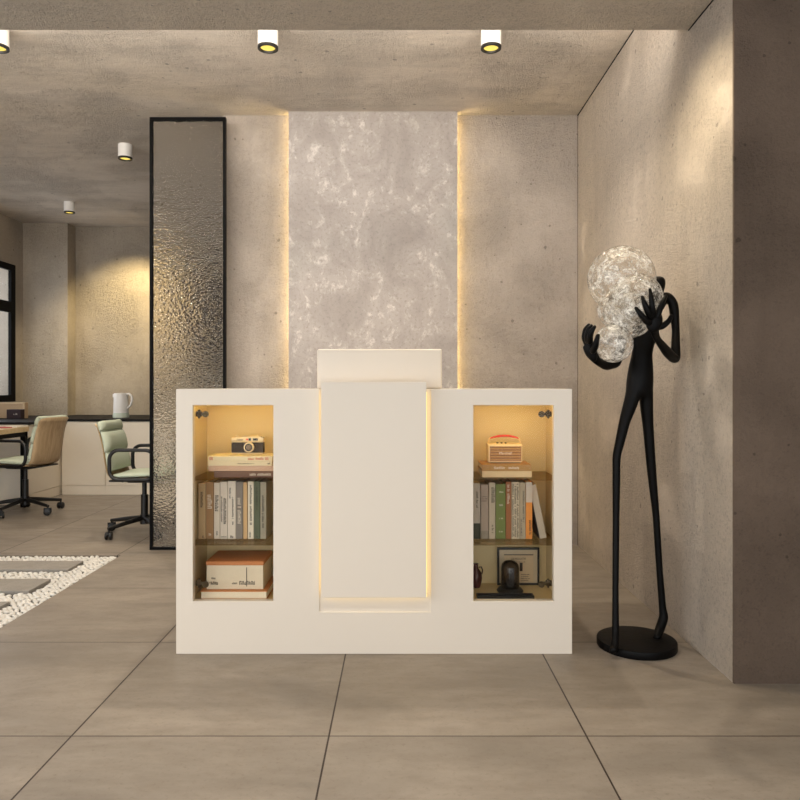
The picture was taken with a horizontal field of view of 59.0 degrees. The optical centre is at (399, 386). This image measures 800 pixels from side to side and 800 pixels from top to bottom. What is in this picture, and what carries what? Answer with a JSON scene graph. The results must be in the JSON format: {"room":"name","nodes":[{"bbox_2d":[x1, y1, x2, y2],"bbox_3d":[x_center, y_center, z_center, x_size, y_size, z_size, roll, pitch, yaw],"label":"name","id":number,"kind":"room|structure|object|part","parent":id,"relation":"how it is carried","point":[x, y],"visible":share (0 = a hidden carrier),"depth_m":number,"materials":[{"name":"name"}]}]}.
{"room":"office reception area","nodes":[
{"label":"office reception area","id":0,"kind":"room"},
{"bbox_2d":[0,213,22,401],"bbox_3d":[-4.431,-0.395,2.425,0.170,2.990,11.850,0,0,0],"label":"wall","id":1,"kind":"structure","parent":0,"point":[11,230],"depth_m":7.97,"materials":[{"name":"concrete"}]},
{"bbox_2d":[0,261,15,401],"bbox_3d":[-4.350,-0.605,7.010,0.032,1.530,1.920,0,0,0],"label":"window","id":2,"kind":"structure","parent":1,"relation":"in","point":[9,306],"depth_m":7.89,"materials":[{"name":"black metal"}]},
{"bbox_2d":[23,223,148,414],"bbox_3d":[-1.639,-0.395,8.375,5.754,2.990,0.450,0,0,0],"label":"wall","id":3,"kind":"structure","parent":0,"point":[86,289],"depth_m":8.35,"materials":[{"name":"concrete"}]},
{"bbox_2d":[0,30,632,226],"bbox_3d":[-1.431,-1.965,5.790,6.338,0.150,5.620,0,0,0],"label":"ceiling","id":4,"kind":"structure","parent":0,"point":[68,98],"depth_m":4.43,"materials":[{"name":"concrete"}]},
{"bbox_2d":[0,30,9,53],"bbox_3d":[-2.115,-1.834,3.720,0.107,0.112,0.107,0,0,0],"label":"ceiling spotlight","id":5,"kind":"object","parent":4,"relation":"attached to","point":[4,34],"visible":0.94,"depth_m":3.71,"materials":[{"name":"white metal"}]},
{"bbox_2d":[64,201,74,213],"bbox_3d":[-3.380,-1.834,7.230,0.107,0.112,0.107,0,0,0],"label":"ceiling spotlight","id":6,"kind":"object","parent":4,"relation":"attached to","point":[69,206],"visible":1,"depth_m":7.19,"materials":[{"name":"white metal"}]},
{"bbox_2d":[118,143,132,160],"bbox_3d":[-2.145,-1.834,5.520,0.107,0.112,0.107,0,0,0],"label":"ceiling spotlight","id":7,"kind":"object","parent":4,"relation":"attached to","point":[125,150],"visible":1,"depth_m":5.48,"materials":[{"name":"white metal"}]},
{"bbox_2d":[258,30,277,53],"bbox_3d":[-0.695,-1.834,3.720,0.107,0.112,0.107,0,0,0],"label":"ceiling spotlight","id":8,"kind":"object","parent":4,"relation":"attached to","point":[267,39],"visible":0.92,"depth_m":3.68,"materials":[{"name":"white metal"}]},
{"bbox_3d":[-0.695,-1.788,3.720,0.076,0.004,0.076,0,0,0],"label":"bulb","id":9,"kind":"part","parent":8,"relation":"part of","materials":[{"name":"yellow glass"}]},
{"bbox_2d":[481,30,500,53],"bbox_3d":[0.479,-1.834,3.720,0.107,0.112,0.107,0,0,0],"label":"ceiling spotlight","id":10,"kind":"object","parent":4,"relation":"attached to","point":[490,39],"visible":0.91,"depth_m":3.68,"materials":[{"name":"white metal"}]},
{"bbox_3d":[0.479,-1.788,3.720,0.076,0.004,0.076,0,0,0],"label":"bulb","id":11,"kind":"part","parent":10,"relation":"part of","materials":[{"name":"yellow glass"}]},
{"bbox_2d":[0,0,711,29],"bbox_3d":[0.200,-1.785,-0.235,9.600,0.510,6.530,0,0,0],"label":"ceiling","id":12,"kind":"structure","parent":0,"point":[14,14],"depth_m":2.89,"materials":[{"name":"concrete"}]},
{"bbox_2d":[0,494,799,799],"bbox_3d":[0.250,1.175,2.550,9.500,0.150,12.100,0,0,0],"label":"floor","id":13,"kind":"structure","parent":0,"point":[98,701],"depth_m":2.40,"materials":[{"name":"tile"}]},
{"bbox_2d":[0,427,28,506],"bbox_3d":[-3.785,0.733,5.785,0.730,0.735,1.470,0,0,0],"label":"office desk","id":14,"kind":"object","parent":13,"relation":"on","point":[22,432],"visible":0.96,"depth_m":6.40,"materials":[{"name":"brown wood"}]},
{"bbox_3d":[-3.785,0.430,5.785,0.710,0.039,1.454,0,0,0],"label":"apron frame","id":15,"kind":"part","parent":14,"relation":"part of","materials":[{"name":"black metal"}]},
{"bbox_3d":[-3.452,0.772,6.490,0.044,0.655,0.044,0,0,0],"label":"leg","id":16,"kind":"part","parent":14,"relation":"part of","materials":[{"name":"black metal"}]},
{"bbox_2d":[0,424,62,504],"bbox_3d":[-3.907,0.726,7.370,0.874,0.748,1.540,0,0,0],"label":"base cabinet","id":17,"kind":"object","parent":13,"relation":"on","point":[43,481],"visible":0.14,"depth_m":6.63,"materials":[{"name":"beige wood"}]},
{"bbox_3d":[-3.478,0.681,6.985,0.016,0.650,0.766,0,0,0],"label":"door","id":18,"kind":"part","parent":17,"relation":"part of","materials":[{"name":"beige wood"}]},
{"bbox_2d":[0,415,148,424],"bbox_3d":[-2.622,0.340,7.468,3.444,0.023,1.755,0,0,0],"label":"countertop","id":19,"kind":"structure","parent":17,"relation":"on","point":[30,420],"depth_m":7.21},
{"bbox_2d":[0,402,27,417],"bbox_3d":[-4.077,0.243,7.371,0.365,0.165,0.078,0,0,0],"label":"box","id":20,"kind":"object","parent":19,"relation":"on","point":[4,406],"visible":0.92,"depth_m":7.34,"materials":[{"name":"wood"}]},
{"bbox_2d":[7,409,24,418],"bbox_3d":[-3.958,0.278,7.279,0.144,0.095,0.081,0,0,0],"label":"box","id":21,"kind":"object","parent":19,"relation":"on","point":[11,413],"visible":1,"depth_m":7.24,"materials":[{"name":"fabric"}]},
{"bbox_2d":[113,393,132,417],"bbox_3d":[-2.967,0.194,7.538,0.168,0.263,0.202,0,0,-44],"label":"pitcher","id":22,"kind":"object","parent":19,"relation":"on","point":[121,406],"visible":1,"depth_m":7.49,"materials":[{"name":"white ceramic"}]},
{"bbox_3d":[-2.879,0.149,7.530,0.077,0.174,0.022,0,0,11],"label":"handle","id":23,"kind":"part","parent":22,"relation":"part of","materials":[{"name":"white ceramic"}]},
{"bbox_2d":[0,415,68,517],"bbox_3d":[-3.287,0.674,6.169,0.658,0.852,0.623,0,0,11],"label":"office chair","id":24,"kind":"object","parent":13,"relation":"on","point":[46,439],"visible":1,"depth_m":6.10,"materials":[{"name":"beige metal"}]},
{"bbox_3d":[-3.317,0.565,5.989,0.356,0.241,0.027,0,0,11],"label":"armrest","id":25,"kind":"part","parent":24,"relation":"part of","materials":[{"name":"black metal"}]},
{"bbox_2d":[0,456,29,464],"bbox_3d":[-3.321,0.643,6.207,0.412,0.047,0.388,0,0,11],"label":"seat cushion","id":26,"kind":"object","parent":24,"relation":"on","point":[14,460],"depth_m":6.04,"materials":[{"name":"green fabric"}]},
{"bbox_3d":[-3.318,0.672,6.207,0.408,0.033,0.400,0,0,11],"label":"seat","id":27,"kind":"part","parent":24,"relation":"part of","materials":[{"name":"green leather"}]},
{"bbox_3d":[-3.285,0.697,6.200,0.400,0.030,0.340,0,0,11],"label":"seat frame","id":28,"kind":"part","parent":24,"relation":"part of","materials":[{"name":"black metal"}]},
{"bbox_3d":[-3.233,0.565,6.407,0.356,0.241,0.027,0,0,11],"label":"armrest","id":29,"kind":"part","parent":24,"relation":"part of","materials":[{"name":"wood"}]},
{"bbox_3d":[-3.047,0.471,6.152,0.154,0.420,0.385,0,0,11],"label":"backrest","id":30,"kind":"part","parent":24,"relation":"part of","materials":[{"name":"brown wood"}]},
{"bbox_2d":[0,556,115,614],"bbox_3d":[-2.460,1.111,3.811,1.276,0.029,1.620,0,0,0],"label":"pebbles","id":31,"kind":"object","parent":13,"relation":"on","point":[91,564],"visible":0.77,"depth_m":4.49,"materials":[{"name":"white gravel"}]},
{"bbox_2d":[0,602,8,609],"bbox_3d":[-2.490,1.106,3.480,1.000,0.027,0.240,0,0,0],"label":"stepping stone","id":32,"kind":"object","parent":31,"relation":"on","point":[2,604],"visible":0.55,"depth_m":3.57,"materials":[{"name":"grey stone"}]},
{"bbox_2d":[0,579,50,595],"bbox_3d":[-2.490,1.106,3.910,1.000,0.027,0.240,0,0,0],"label":"stepping stone","id":33,"kind":"object","parent":31,"relation":"on","point":[7,586],"visible":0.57,"depth_m":3.89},
{"bbox_2d":[0,561,82,573],"bbox_3d":[-2.490,1.106,4.340,1.000,0.027,0.210,0,0,0],"label":"stepping stone","id":34,"kind":"object","parent":31,"relation":"on","point":[8,566],"visible":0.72,"depth_m":4.30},
{"bbox_2d":[62,421,105,494],"bbox_3d":[-3.233,0.726,7.680,0.442,0.748,0.920,0,0,0],"label":"base cabinet","id":35,"kind":"object","parent":13,"relation":"on","point":[83,466],"visible":0.56,"depth_m":7.22,"materials":[{"name":"beige wood"}]},
{"bbox_2d":[95,419,148,539],"bbox_3d":[-1.930,0.674,5.361,0.658,0.852,0.623,0,0,1],"label":"office chair","id":36,"kind":"object","parent":13,"relation":"on","point":[113,438],"visible":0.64,"depth_m":5.25,"materials":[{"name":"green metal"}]},
{"bbox_3d":[-2.169,0.471,5.335,0.154,0.420,0.385,0,0,1],"label":"backrest","id":37,"kind":"part","parent":36,"relation":"part of","materials":[{"name":"green leather"}]},
{"bbox_3d":[-1.940,0.565,5.117,0.356,0.241,0.027,0,0,1],"label":"armrest","id":38,"kind":"part","parent":36,"relation":"part of","materials":[{"name":"black metal"}]},
{"bbox_3d":[-1.926,0.697,5.330,0.400,0.030,0.340,0,0,1],"label":"seat frame","id":39,"kind":"part","parent":36,"relation":"part of","materials":[{"name":"black metal"}]},
{"bbox_2d":[113,468,148,476],"bbox_3d":[-1.890,0.643,5.329,0.412,0.047,0.388,0,0,1],"label":"seat cushion","id":40,"kind":"object","parent":36,"relation":"on","point":[134,472],"depth_m":5.17,"materials":[{"name":"green fabric"}]},
{"bbox_3d":[-1.893,0.672,5.329,0.408,0.033,0.400,0,0,1],"label":"seat","id":41,"kind":"part","parent":36,"relation":"part of","materials":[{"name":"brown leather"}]},
{"bbox_3d":[-1.932,0.565,5.543,0.356,0.241,0.027,0,0,1],"label":"armrest","id":42,"kind":"part","parent":36,"relation":"part of","materials":[{"name":"black metal"}]},
{"bbox_2d":[105,421,148,494],"bbox_3d":[-2.525,0.726,7.780,0.970,0.748,1.120,0,0,0],"label":"base cabinet","id":43,"kind":"object","parent":13,"relation":"on","point":[137,432],"visible":0.17,"depth_m":7.22,"materials":[{"name":"beige wood"}]},
{"bbox_2d":[149,117,226,549],"bbox_3d":[-1.434,-0.361,4.785,0.513,2.922,0.030,0,0,0],"label":"glass wall","id":44,"kind":"structure","parent":13,"relation":"on","point":[188,155],"depth_m":4.78,"materials":[{"name":"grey glass"}]},
{"bbox_2d":[176,349,571,653],"bbox_3d":[-0.107,0.469,3.252,1.632,1.262,0.755,0,0,0],"label":"reception desk","id":45,"kind":"object","parent":13,"relation":"on","point":[372,544],"visible":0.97,"depth_m":2.91,"materials":[{"name":"beige paint"}]},
{"bbox_2d":[198,479,208,538],"bbox_3d":[-0.854,0.535,3.116,0.032,0.240,0.138,0,0,0],"label":"book","id":46,"kind":"object","parent":45,"relation":"on","point":[202,485],"visible":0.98,"depth_m":3.05,"materials":[{"name":"paper"}]},
{"bbox_2d":[206,478,221,538],"bbox_3d":[-0.820,0.532,3.116,0.033,0.246,0.138,0,0,0],"label":"book","id":47,"kind":"object","parent":45,"relation":"on","point":[209,484],"visible":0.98,"depth_m":3.05,"materials":[{"name":"paper"}]},
{"bbox_2d":[214,479,223,538],"bbox_3d":[-0.789,0.533,3.116,0.025,0.243,0.138,0,0,0],"label":"book","id":48,"kind":"object","parent":45,"relation":"on","point":[217,483],"visible":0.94,"depth_m":3.05,"materials":[{"name":"paper"}]},
{"bbox_2d":[220,478,229,538],"bbox_3d":[-0.760,0.531,3.116,0.031,0.247,0.138,0,0,0],"label":"book","id":49,"kind":"object","parent":45,"relation":"on","point":[224,483],"visible":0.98,"depth_m":3.05,"materials":[{"name":"paper"}]},
{"bbox_2d":[228,477,242,538],"bbox_3d":[-0.726,0.530,3.116,0.034,0.250,0.138,0,0,0],"label":"book","id":50,"kind":"object","parent":45,"relation":"on","point":[232,482],"visible":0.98,"depth_m":3.05,"materials":[{"name":"paper"}]},
{"bbox_2d":[200,576,272,598],"bbox_3d":[-0.699,0.875,3.086,0.281,0.036,0.235,0,0,0],"label":"book","id":51,"kind":"object","parent":45,"relation":"on","point":[264,593],"visible":0.42,"depth_m":2.97,"materials":[{"name":"paper"}]},
{"bbox_2d":[206,550,271,588],"bbox_3d":[-0.699,0.797,3.091,0.245,0.118,0.202,0,0,0],"label":"storage box","id":52,"kind":"object","parent":51,"relation":"on","point":[226,569],"visible":1,"depth_m":2.99,"materials":[{"name":"cardboard"}]},
{"bbox_3d":[-0.699,0.746,3.091,0.245,0.017,0.202,0,0,0],"label":"lid","id":53,"kind":"part","parent":52,"relation":"part of","materials":[{"name":"cardboard"}]},
{"bbox_2d":[236,478,248,538],"bbox_3d":[-0.692,0.531,3.116,0.029,0.247,0.138,0,0,0],"label":"book","id":54,"kind":"object","parent":45,"relation":"on","point":[239,484],"visible":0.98,"depth_m":3.05,"materials":[{"name":"paper"}]},
{"bbox_2d":[214,471,272,476],"bbox_3d":[-0.663,0.371,3.074,0.252,0.026,0.152,0,0,0],"label":"book","id":55,"kind":"object","parent":45,"relation":"on","point":[216,473],"visible":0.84,"depth_m":3.00,"materials":[{"name":"paper"}]},
{"bbox_2d":[208,465,272,470],"bbox_3d":[-0.675,0.346,3.075,0.276,0.022,0.151,0,0,0],"label":"book","id":56,"kind":"object","parent":55,"relation":"on","point":[210,468],"visible":0.48,"depth_m":3.00,"materials":[{"name":"paper"}]},
{"bbox_2d":[208,461,272,465],"bbox_3d":[-0.679,0.324,3.074,0.272,0.020,0.152,0,0,0],"label":"book","id":57,"kind":"object","parent":56,"relation":"on","point":[210,463],"visible":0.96,"depth_m":3.00,"materials":[{"name":"paper"}]},
{"bbox_2d":[208,453,272,460],"bbox_3d":[-0.678,0.303,3.074,0.274,0.020,0.152,0,0,0],"label":"book","id":58,"kind":"object","parent":57,"relation":"on","point":[217,456],"visible":0.95,"depth_m":3.00,"materials":[{"name":"paper"}]},
{"bbox_2d":[231,435,264,453],"bbox_3d":[-0.666,0.252,3.090,0.140,0.081,0.057,0,0,0],"label":"film camera","id":59,"kind":"object","parent":58,"relation":"on","point":[244,444],"visible":1,"depth_m":3.09,"materials":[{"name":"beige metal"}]},
{"bbox_2d":[243,478,250,538],"bbox_3d":[-0.667,0.533,3.117,0.017,0.244,0.136,0,0,0],"label":"book","id":60,"kind":"object","parent":45,"relation":"on","point":[245,484],"visible":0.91,"depth_m":3.05,"materials":[{"name":"paper"}]},
{"bbox_2d":[248,477,259,538],"bbox_3d":[-0.644,0.531,3.116,0.025,0.248,0.138,0,0,0],"label":"book","id":61,"kind":"object","parent":45,"relation":"on","point":[250,482],"visible":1,"depth_m":3.05,"materials":[{"name":"paper"}]},
{"bbox_2d":[254,477,265,538],"bbox_3d":[-0.617,0.530,3.116,0.025,0.249,0.138,0,0,0],"label":"book","id":62,"kind":"object","parent":45,"relation":"on","point":[256,482],"visible":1,"depth_m":3.05,"materials":[{"name":"paper"}]},
{"bbox_2d":[260,478,271,538],"bbox_3d":[-0.590,0.532,3.116,0.026,0.246,0.138,0,0,0],"label":"book","id":63,"kind":"object","parent":45,"relation":"on","point":[266,484],"visible":1,"depth_m":3.06,"materials":[{"name":"paper"}]},
{"bbox_3d":[-0.107,0.419,2.889,0.429,0.878,0.028,0,0,0],"label":"panel","id":64,"kind":"part","parent":45,"relation":"part of","materials":[{"name":"beige paint"}]},
{"bbox_2d":[473,479,479,538],"bbox_3d":[0.332,0.535,3.116,0.029,0.240,0.138,0,0,0],"label":"book","id":65,"kind":"object","parent":45,"relation":"on","point":[476,484],"visible":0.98,"depth_m":3.05,"materials":[{"name":"paper"}]},
{"bbox_2d":[473,563,482,587],"bbox_3d":[0.339,0.840,3.155,0.056,0.105,0.056,0,0,40],"label":"vase","id":66,"kind":"object","parent":45,"relation":"on","point":[477,575],"visible":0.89,"depth_m":3.13,"materials":[{"name":"ceramic"}]},
{"bbox_2d":[479,480,487,538],"bbox_3d":[0.364,0.538,3.116,0.033,0.234,0.138,0,0,0],"label":"book","id":67,"kind":"object","parent":45,"relation":"on","point":[483,485],"visible":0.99,"depth_m":3.05,"materials":[{"name":"paper"}]},
{"bbox_2d":[485,478,494,538],"bbox_3d":[0.397,0.533,3.116,0.028,0.243,0.138,0,0,0],"label":"book","id":68,"kind":"object","parent":45,"relation":"on","point":[491,484],"visible":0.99,"depth_m":3.05,"materials":[{"name":"paper"}]},
{"bbox_2d":[494,480,505,538],"bbox_3d":[0.434,0.536,3.116,0.042,0.237,0.138,0,0,0],"label":"book","id":69,"kind":"object","parent":45,"relation":"on","point":[500,486],"visible":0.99,"depth_m":3.05,"materials":[{"name":"paper"}]},
{"bbox_2d":[476,593,533,598],"bbox_3d":[0.445,0.886,2.995,0.239,0.012,0.050,0,0,0],"label":"tray","id":70,"kind":"object","parent":45,"relation":"on","point":[479,595],"visible":0.83,"depth_m":2.98,"materials":[{"name":"black metal"}]},
{"bbox_2d":[497,560,522,592],"bbox_3d":[0.480,0.824,3.085,0.116,0.137,0.116,0,0,0],"label":"lantern","id":71,"kind":"object","parent":70,"relation":"on","point":[509,568],"visible":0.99,"depth_m":3.05,"materials":[{"name":"black metal"}]},
{"bbox_2d":[478,467,531,476],"bbox_3d":[0.454,0.370,3.084,0.211,0.027,0.171,0,0,0],"label":"book","id":72,"kind":"object","parent":45,"relation":"on","point":[482,473],"visible":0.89,"depth_m":3.00,"materials":[{"name":"paper"}]},
{"bbox_2d":[478,460,530,470],"bbox_3d":[0.453,0.343,3.084,0.210,0.027,0.172,0,0,0],"label":"book","id":73,"kind":"object","parent":72,"relation":"on","point":[484,465],"visible":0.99,"depth_m":3.00,"materials":[{"name":"paper"}]},
{"bbox_2d":[486,435,521,462],"bbox_3d":[0.454,0.268,3.086,0.149,0.122,0.078,0,0,0],"label":"radio","id":74,"kind":"object","parent":73,"relation":"on","point":[501,452],"visible":1,"depth_m":3.05,"materials":[{"name":"wood"}]},
{"bbox_3d":[0.454,0.217,3.080,0.127,0.019,0.010,0,0,0],"label":"handle","id":75,"kind":"part","parent":74,"relation":"part of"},
{"bbox_2d":[490,446,520,460],"bbox_3d":[0.455,0.287,3.051,0.135,0.063,0.005,0,0,0],"label":"grille","id":76,"kind":"object","parent":74,"relation":"attached to","point":[497,453],"depth_m":3.05,"materials":[{"name":"brown wood"}]},
{"bbox_2d":[501,478,510,538],"bbox_3d":[0.468,0.531,3.116,0.023,0.247,0.138,0,0,0],"label":"book","id":77,"kind":"object","parent":45,"relation":"on","point":[506,481],"visible":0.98,"depth_m":3.05,"materials":[{"name":"paper"}]},
{"bbox_2d":[509,478,518,538],"bbox_3d":[0.498,0.532,3.116,0.034,0.246,0.138,0,0,0],"label":"book","id":78,"kind":"object","parent":45,"relation":"on","point":[514,483],"visible":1,"depth_m":3.05,"materials":[{"name":"paper"}]},
{"bbox_2d":[497,547,538,584],"bbox_3d":[0.534,0.809,3.192,0.189,0.168,0.014,0,0,0],"label":"picture frame","id":79,"kind":"object","parent":45,"relation":"on","point":[527,558],"visible":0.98,"depth_m":3.19,"materials":[{"name":"black metal"}]},
{"bbox_2d":[504,554,532,581],"bbox_3d":[0.535,0.818,3.190,0.132,0.126,0.003,0,0,0],"label":"poster","id":80,"kind":"object","parent":79,"relation":"attached to","point":[525,561],"depth_m":3.19,"materials":[{"name":"paper"}]},
{"bbox_2d":[515,478,525,538],"bbox_3d":[0.529,0.533,3.116,0.025,0.244,0.138,0,0,0],"label":"book","id":81,"kind":"object","parent":45,"relation":"on","point":[522,485],"visible":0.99,"depth_m":3.05,"materials":[{"name":"paper"}]},
{"bbox_2d":[521,478,531,538],"bbox_3d":[0.557,0.532,3.116,0.027,0.246,0.138,0,0,0],"label":"book","id":82,"kind":"object","parent":45,"relation":"on","point":[528,482],"visible":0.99,"depth_m":3.05,"materials":[{"name":"paper"}]},
{"bbox_2d":[530,480,546,538],"bbox_3d":[0.595,0.539,3.127,0.078,0.237,0.136,0,0,0],"label":"book","id":83,"kind":"object","parent":45,"relation":"on","point":[538,527],"visible":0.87,"depth_m":3.06,"materials":[{"name":"paper"}]},
{"bbox_2d":[581,245,680,660],"bbox_3d":[0.955,0.254,2.934,0.354,1.692,0.489,0,0,28],"label":"floor lamp","id":84,"kind":"object","parent":13,"relation":"on","point":[629,642],"visible":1,"depth_m":2.98,"materials":[{"name":"black metal"}]},
{"bbox_3d":[0.864,-0.176,2.860,0.155,0.155,0.155,0,0,0],"label":"glass globe","id":85,"kind":"part","parent":84,"relation":"part of"},
{"bbox_3d":[0.912,-0.326,2.950,0.171,0.171,0.171,0,0,0],"label":"glass globe","id":86,"kind":"part","parent":84,"relation":"part of"},
{"bbox_3d":[0.930,-0.454,2.970,0.277,0.277,0.277,0,0,0],"label":"glass globe","id":87,"kind":"part","parent":84,"relation":"part of"},
{"bbox_3d":[0.939,-0.301,2.900,0.205,0.205,0.205,0,0,0],"label":"glass globe","id":88,"kind":"part","parent":84,"relation":"part of"},
{"bbox_3d":[0.961,-0.356,2.880,0.213,0.214,0.214,0,0,0],"label":"glass globe","id":89,"kind":"part","parent":84,"relation":"part of"},
{"bbox_2d":[223,115,577,544],"bbox_3d":[0.002,-0.395,4.990,2.473,2.990,0.140,0,0,0],"label":"wall","id":90,"kind":"structure","parent":0,"point":[517,174],"depth_m":4.92,"materials":[{"name":"concrete"}]},
{"bbox_2d":[288,111,456,388],"bbox_3d":[-0.185,-0.395,4.885,1.159,2.990,0.070,0,0,0],"label":"wall panel","id":91,"kind":"object","parent":90,"relation":"attached to","point":[372,195],"visible":0.64,"depth_m":4.85,"materials":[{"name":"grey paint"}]},
{"bbox_2d":[577,117,577,544],"bbox_3d":[1.236,-0.391,4.918,0.003,2.982,0.003,0,0,0],"label":"trim","id":92,"kind":"structure","parent":90,"relation":"attached to","point":[577,117],"depth_m":4.92,"materials":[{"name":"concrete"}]},
{"bbox_2d":[578,0,732,681],"bbox_3d":[3.119,-0.395,5.616,3.762,2.990,5.968,0,0,0],"label":"wall","id":93,"kind":"structure","parent":0,"point":[655,135],"depth_m":3.26,"materials":[{"name":"concrete"}]},
{"bbox_2d":[577,30,633,115],"bbox_3d":[1.236,-1.888,3.975,0.005,0.004,1.890,0,0,0],"label":"trim","id":94,"kind":"structure","parent":93,"relation":"attached to","point":[633,30],"depth_m":4.21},
{"bbox_2d":[688,0,713,30],"bbox_3d":[1.236,-1.528,2.825,0.004,0.004,0.410,0,0,0],"label":"trim","id":95,"kind":"structure","parent":93,"relation":"attached to","point":[712,0],"depth_m":2.90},
{"bbox_2d":[733,0,799,683],"bbox_3d":[3.049,-0.215,2.626,3.622,2.630,0.012,0,0,0],"label":"wall","id":96,"kind":"structure","parent":0,"point":[766,33],"depth_m":2.62,"materials":[{"name":"concrete"}]}
]}

